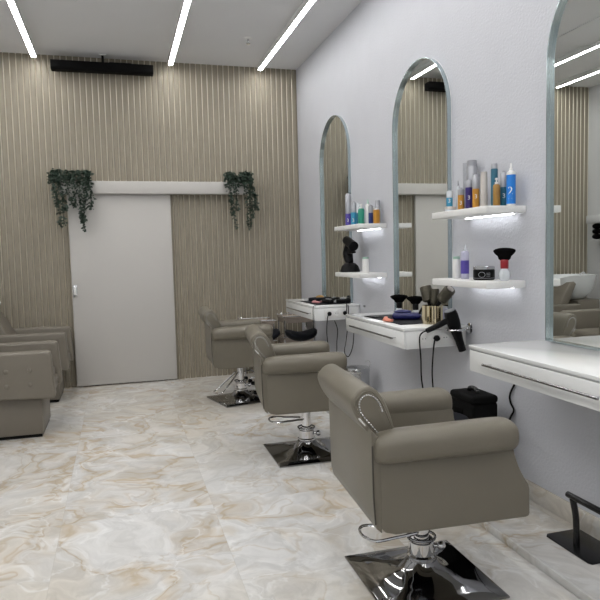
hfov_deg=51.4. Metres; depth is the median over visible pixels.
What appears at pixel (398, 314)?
tool pouch
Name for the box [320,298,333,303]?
hair clipper
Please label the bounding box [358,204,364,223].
bottle
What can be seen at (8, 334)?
chair
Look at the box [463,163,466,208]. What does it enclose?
bottle
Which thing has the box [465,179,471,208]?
bottle
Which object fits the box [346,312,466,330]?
countertop
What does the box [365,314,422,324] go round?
desk mat
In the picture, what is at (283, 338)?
tray
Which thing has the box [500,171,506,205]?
bottle
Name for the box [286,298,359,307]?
countertop
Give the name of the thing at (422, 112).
arched mirror
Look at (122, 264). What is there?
door
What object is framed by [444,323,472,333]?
holder
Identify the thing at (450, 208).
jar
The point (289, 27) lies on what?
ceiling light
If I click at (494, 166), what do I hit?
bottle
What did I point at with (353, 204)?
bottle
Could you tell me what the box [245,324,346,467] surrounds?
chair
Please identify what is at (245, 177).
trailing plant
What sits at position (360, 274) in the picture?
floating shelf
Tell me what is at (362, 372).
pedal bin
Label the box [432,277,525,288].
floating shelf
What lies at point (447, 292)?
brush
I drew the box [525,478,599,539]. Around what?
baseboard
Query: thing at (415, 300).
brush
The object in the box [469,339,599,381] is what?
countertop
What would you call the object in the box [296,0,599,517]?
wall
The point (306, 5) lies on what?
ceiling light
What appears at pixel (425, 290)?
brush
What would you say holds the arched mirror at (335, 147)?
attached to the wall at (492, 54)
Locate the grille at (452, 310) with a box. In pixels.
[445,308,454,312]
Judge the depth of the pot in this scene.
3.86 m
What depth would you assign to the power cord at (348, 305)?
5.43 m
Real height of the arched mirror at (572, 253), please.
1.737 m
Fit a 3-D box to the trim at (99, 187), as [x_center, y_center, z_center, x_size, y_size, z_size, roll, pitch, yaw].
[-1.518,-1.190,6.633,1.940,0.130,0.112,-3,4,-16]
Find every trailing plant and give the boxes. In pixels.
[46,168,95,231]
[223,171,258,230]
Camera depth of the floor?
3.27 m
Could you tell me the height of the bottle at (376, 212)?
0.120 m
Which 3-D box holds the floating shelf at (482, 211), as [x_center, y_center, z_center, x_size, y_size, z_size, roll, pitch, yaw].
[0.970,-0.479,3.445,0.234,0.041,0.570,-3,4,-16]
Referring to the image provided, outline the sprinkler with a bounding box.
[244,36,251,44]
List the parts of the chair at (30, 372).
armrest, armrest, seat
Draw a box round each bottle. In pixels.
[345,193,350,224]
[351,202,356,224]
[356,203,359,223]
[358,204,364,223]
[362,257,368,272]
[365,199,369,222]
[368,205,372,222]
[373,208,379,222]
[375,200,380,222]
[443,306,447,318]
[446,190,452,206]
[453,256,459,278]
[456,182,459,209]
[458,188,463,209]
[461,245,468,278]
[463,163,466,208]
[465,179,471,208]
[466,160,476,179]
[472,174,479,207]
[480,172,487,205]
[491,163,497,205]
[493,178,499,205]
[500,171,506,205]
[506,163,515,205]
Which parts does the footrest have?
floor plate, post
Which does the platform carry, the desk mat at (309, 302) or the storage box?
the storage box
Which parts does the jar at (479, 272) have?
lid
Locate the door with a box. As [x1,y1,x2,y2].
[67,194,176,386]
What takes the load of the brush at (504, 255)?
on the floating shelf at (469, 283)
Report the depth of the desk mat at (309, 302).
5.59 m
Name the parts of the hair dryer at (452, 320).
cord, handle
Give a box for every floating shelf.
[334,223,386,230]
[335,271,386,277]
[432,205,525,218]
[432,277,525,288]
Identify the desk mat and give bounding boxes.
[301,301,350,304]
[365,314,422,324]
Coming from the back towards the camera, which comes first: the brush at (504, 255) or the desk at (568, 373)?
the brush at (504, 255)
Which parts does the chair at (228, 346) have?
panel, pump lever, plate, armrest, armrest, panel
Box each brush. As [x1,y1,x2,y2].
[390,294,407,309]
[406,296,422,311]
[420,285,431,305]
[431,288,438,305]
[435,286,454,305]
[493,248,515,280]
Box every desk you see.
[286,298,359,320]
[346,312,466,349]
[469,339,599,411]
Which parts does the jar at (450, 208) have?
lid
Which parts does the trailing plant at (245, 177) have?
stem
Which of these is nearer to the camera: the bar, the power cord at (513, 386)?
the power cord at (513, 386)
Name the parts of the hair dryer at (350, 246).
handle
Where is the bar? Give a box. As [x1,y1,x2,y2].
[50,54,153,76]
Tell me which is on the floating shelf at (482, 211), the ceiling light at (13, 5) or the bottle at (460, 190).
the bottle at (460, 190)
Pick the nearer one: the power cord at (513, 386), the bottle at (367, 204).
the power cord at (513, 386)
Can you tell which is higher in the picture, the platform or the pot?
the pot
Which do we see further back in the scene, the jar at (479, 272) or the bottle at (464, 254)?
the bottle at (464, 254)
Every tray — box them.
[242,317,275,326]
[275,313,312,322]
[278,333,314,342]
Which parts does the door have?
handle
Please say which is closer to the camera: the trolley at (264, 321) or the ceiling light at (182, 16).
the ceiling light at (182, 16)
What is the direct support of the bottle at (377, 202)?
on the floating shelf at (367, 226)
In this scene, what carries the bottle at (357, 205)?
on the floating shelf at (367, 226)
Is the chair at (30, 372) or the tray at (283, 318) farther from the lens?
the tray at (283, 318)
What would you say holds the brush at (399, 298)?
on the desk mat at (419, 321)
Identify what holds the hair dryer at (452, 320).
hanging from the holder
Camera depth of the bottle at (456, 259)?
3.63 m
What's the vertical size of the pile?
0.020 m
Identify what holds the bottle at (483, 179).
on the floating shelf at (482, 211)
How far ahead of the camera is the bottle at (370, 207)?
4.92 m
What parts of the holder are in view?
wall plate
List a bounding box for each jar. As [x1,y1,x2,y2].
[444,206,455,210]
[473,266,494,279]
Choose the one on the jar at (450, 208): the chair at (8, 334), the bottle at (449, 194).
the bottle at (449, 194)
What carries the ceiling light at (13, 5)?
attached to the ceiling
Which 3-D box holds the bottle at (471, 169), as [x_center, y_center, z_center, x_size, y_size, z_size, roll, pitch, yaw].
[0.992,-0.658,3.602,0.061,0.292,0.061,-3,4,-16]
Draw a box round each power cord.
[326,312,337,351]
[344,305,353,356]
[509,384,514,419]
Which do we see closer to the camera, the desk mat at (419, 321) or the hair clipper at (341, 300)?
the desk mat at (419, 321)
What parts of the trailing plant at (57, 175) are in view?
stem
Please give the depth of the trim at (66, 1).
4.97 m
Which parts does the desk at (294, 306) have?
drawer, socket panel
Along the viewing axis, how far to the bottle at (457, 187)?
3.67 m
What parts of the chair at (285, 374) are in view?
panel, pump lever, plate, armrest, armrest, panel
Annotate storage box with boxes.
[450,385,497,418]
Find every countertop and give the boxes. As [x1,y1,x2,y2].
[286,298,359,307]
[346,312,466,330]
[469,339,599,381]
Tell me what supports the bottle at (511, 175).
on the floating shelf at (482, 211)
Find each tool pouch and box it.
[308,295,330,300]
[392,307,421,319]
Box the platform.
[489,499,599,599]
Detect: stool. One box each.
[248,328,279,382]
[285,328,316,341]
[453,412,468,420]
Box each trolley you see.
[238,315,276,379]
[275,310,314,342]
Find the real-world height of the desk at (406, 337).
0.128 m
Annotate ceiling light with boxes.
[7,0,36,57]
[168,5,187,65]
[182,0,190,10]
[257,15,299,70]
[294,0,315,20]
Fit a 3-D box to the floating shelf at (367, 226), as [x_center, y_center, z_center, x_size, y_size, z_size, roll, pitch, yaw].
[0.485,-0.591,5.103,0.234,0.041,0.570,-3,4,-16]
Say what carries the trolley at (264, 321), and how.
on the floor
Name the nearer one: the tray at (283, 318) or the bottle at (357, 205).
the bottle at (357, 205)
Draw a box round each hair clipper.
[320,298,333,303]
[334,298,350,302]
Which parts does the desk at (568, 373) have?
handle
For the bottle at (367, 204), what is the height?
0.200 m
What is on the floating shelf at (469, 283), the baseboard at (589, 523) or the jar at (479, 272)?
the jar at (479, 272)
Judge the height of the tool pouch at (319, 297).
0.054 m
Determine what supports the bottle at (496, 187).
on the floating shelf at (482, 211)
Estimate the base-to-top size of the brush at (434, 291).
0.211 m
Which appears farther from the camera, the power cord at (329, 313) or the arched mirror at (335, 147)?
the arched mirror at (335, 147)
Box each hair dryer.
[340,236,359,271]
[419,308,465,387]
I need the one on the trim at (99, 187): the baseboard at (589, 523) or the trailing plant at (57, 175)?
the trailing plant at (57, 175)
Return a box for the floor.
[0,373,579,599]
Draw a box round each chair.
[0,302,73,402]
[0,340,62,440]
[198,306,273,407]
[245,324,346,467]
[317,364,529,599]
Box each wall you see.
[0,52,301,387]
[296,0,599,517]
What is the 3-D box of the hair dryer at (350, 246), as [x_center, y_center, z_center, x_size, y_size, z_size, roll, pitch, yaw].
[0.426,-0.392,5.298,0.176,0.306,0.199,-3,4,-16]
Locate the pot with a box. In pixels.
[422,304,442,324]
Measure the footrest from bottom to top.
0.250 m
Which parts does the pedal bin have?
lid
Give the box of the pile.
[383,316,392,321]
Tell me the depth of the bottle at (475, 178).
3.45 m
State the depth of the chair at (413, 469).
2.26 m
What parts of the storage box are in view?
handle, lid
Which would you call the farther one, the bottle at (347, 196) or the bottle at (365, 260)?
the bottle at (347, 196)
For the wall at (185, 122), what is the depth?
6.71 m
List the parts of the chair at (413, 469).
panel, rhinestone trim, pump lever, armrest, panel, plate, locking knob, armrest, panel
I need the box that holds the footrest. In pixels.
[547,491,599,564]
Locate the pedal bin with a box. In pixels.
[346,360,369,385]
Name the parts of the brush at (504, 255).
handle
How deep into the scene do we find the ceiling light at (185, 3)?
5.00 m
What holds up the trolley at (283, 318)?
on the floor
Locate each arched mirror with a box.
[319,115,353,302]
[392,57,452,316]
[545,0,599,350]
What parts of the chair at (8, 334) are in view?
backrest, armrest, armrest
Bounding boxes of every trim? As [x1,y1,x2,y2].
[42,0,76,2]
[59,181,247,194]
[326,411,596,599]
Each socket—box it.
[421,335,427,342]
[442,334,448,340]
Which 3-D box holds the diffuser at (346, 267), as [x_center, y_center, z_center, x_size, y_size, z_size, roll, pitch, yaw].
[0.426,-0.279,5.315,0.176,0.078,0.176,-3,4,-16]
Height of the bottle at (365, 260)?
0.126 m
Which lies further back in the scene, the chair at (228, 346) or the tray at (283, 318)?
the tray at (283, 318)
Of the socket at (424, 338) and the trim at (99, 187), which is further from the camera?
the trim at (99, 187)
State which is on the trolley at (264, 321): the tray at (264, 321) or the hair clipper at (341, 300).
the tray at (264, 321)
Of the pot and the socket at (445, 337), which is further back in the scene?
the pot
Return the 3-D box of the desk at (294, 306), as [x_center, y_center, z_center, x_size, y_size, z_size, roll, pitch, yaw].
[0.176,0.080,5.878,0.457,0.128,0.968,-3,4,-16]
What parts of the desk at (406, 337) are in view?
handle, drawer, socket panel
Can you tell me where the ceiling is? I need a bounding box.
[0,0,361,69]
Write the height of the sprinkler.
0.060 m
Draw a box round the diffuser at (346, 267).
[340,263,359,271]
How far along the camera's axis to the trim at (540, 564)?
2.62 m
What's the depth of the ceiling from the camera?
5.66 m

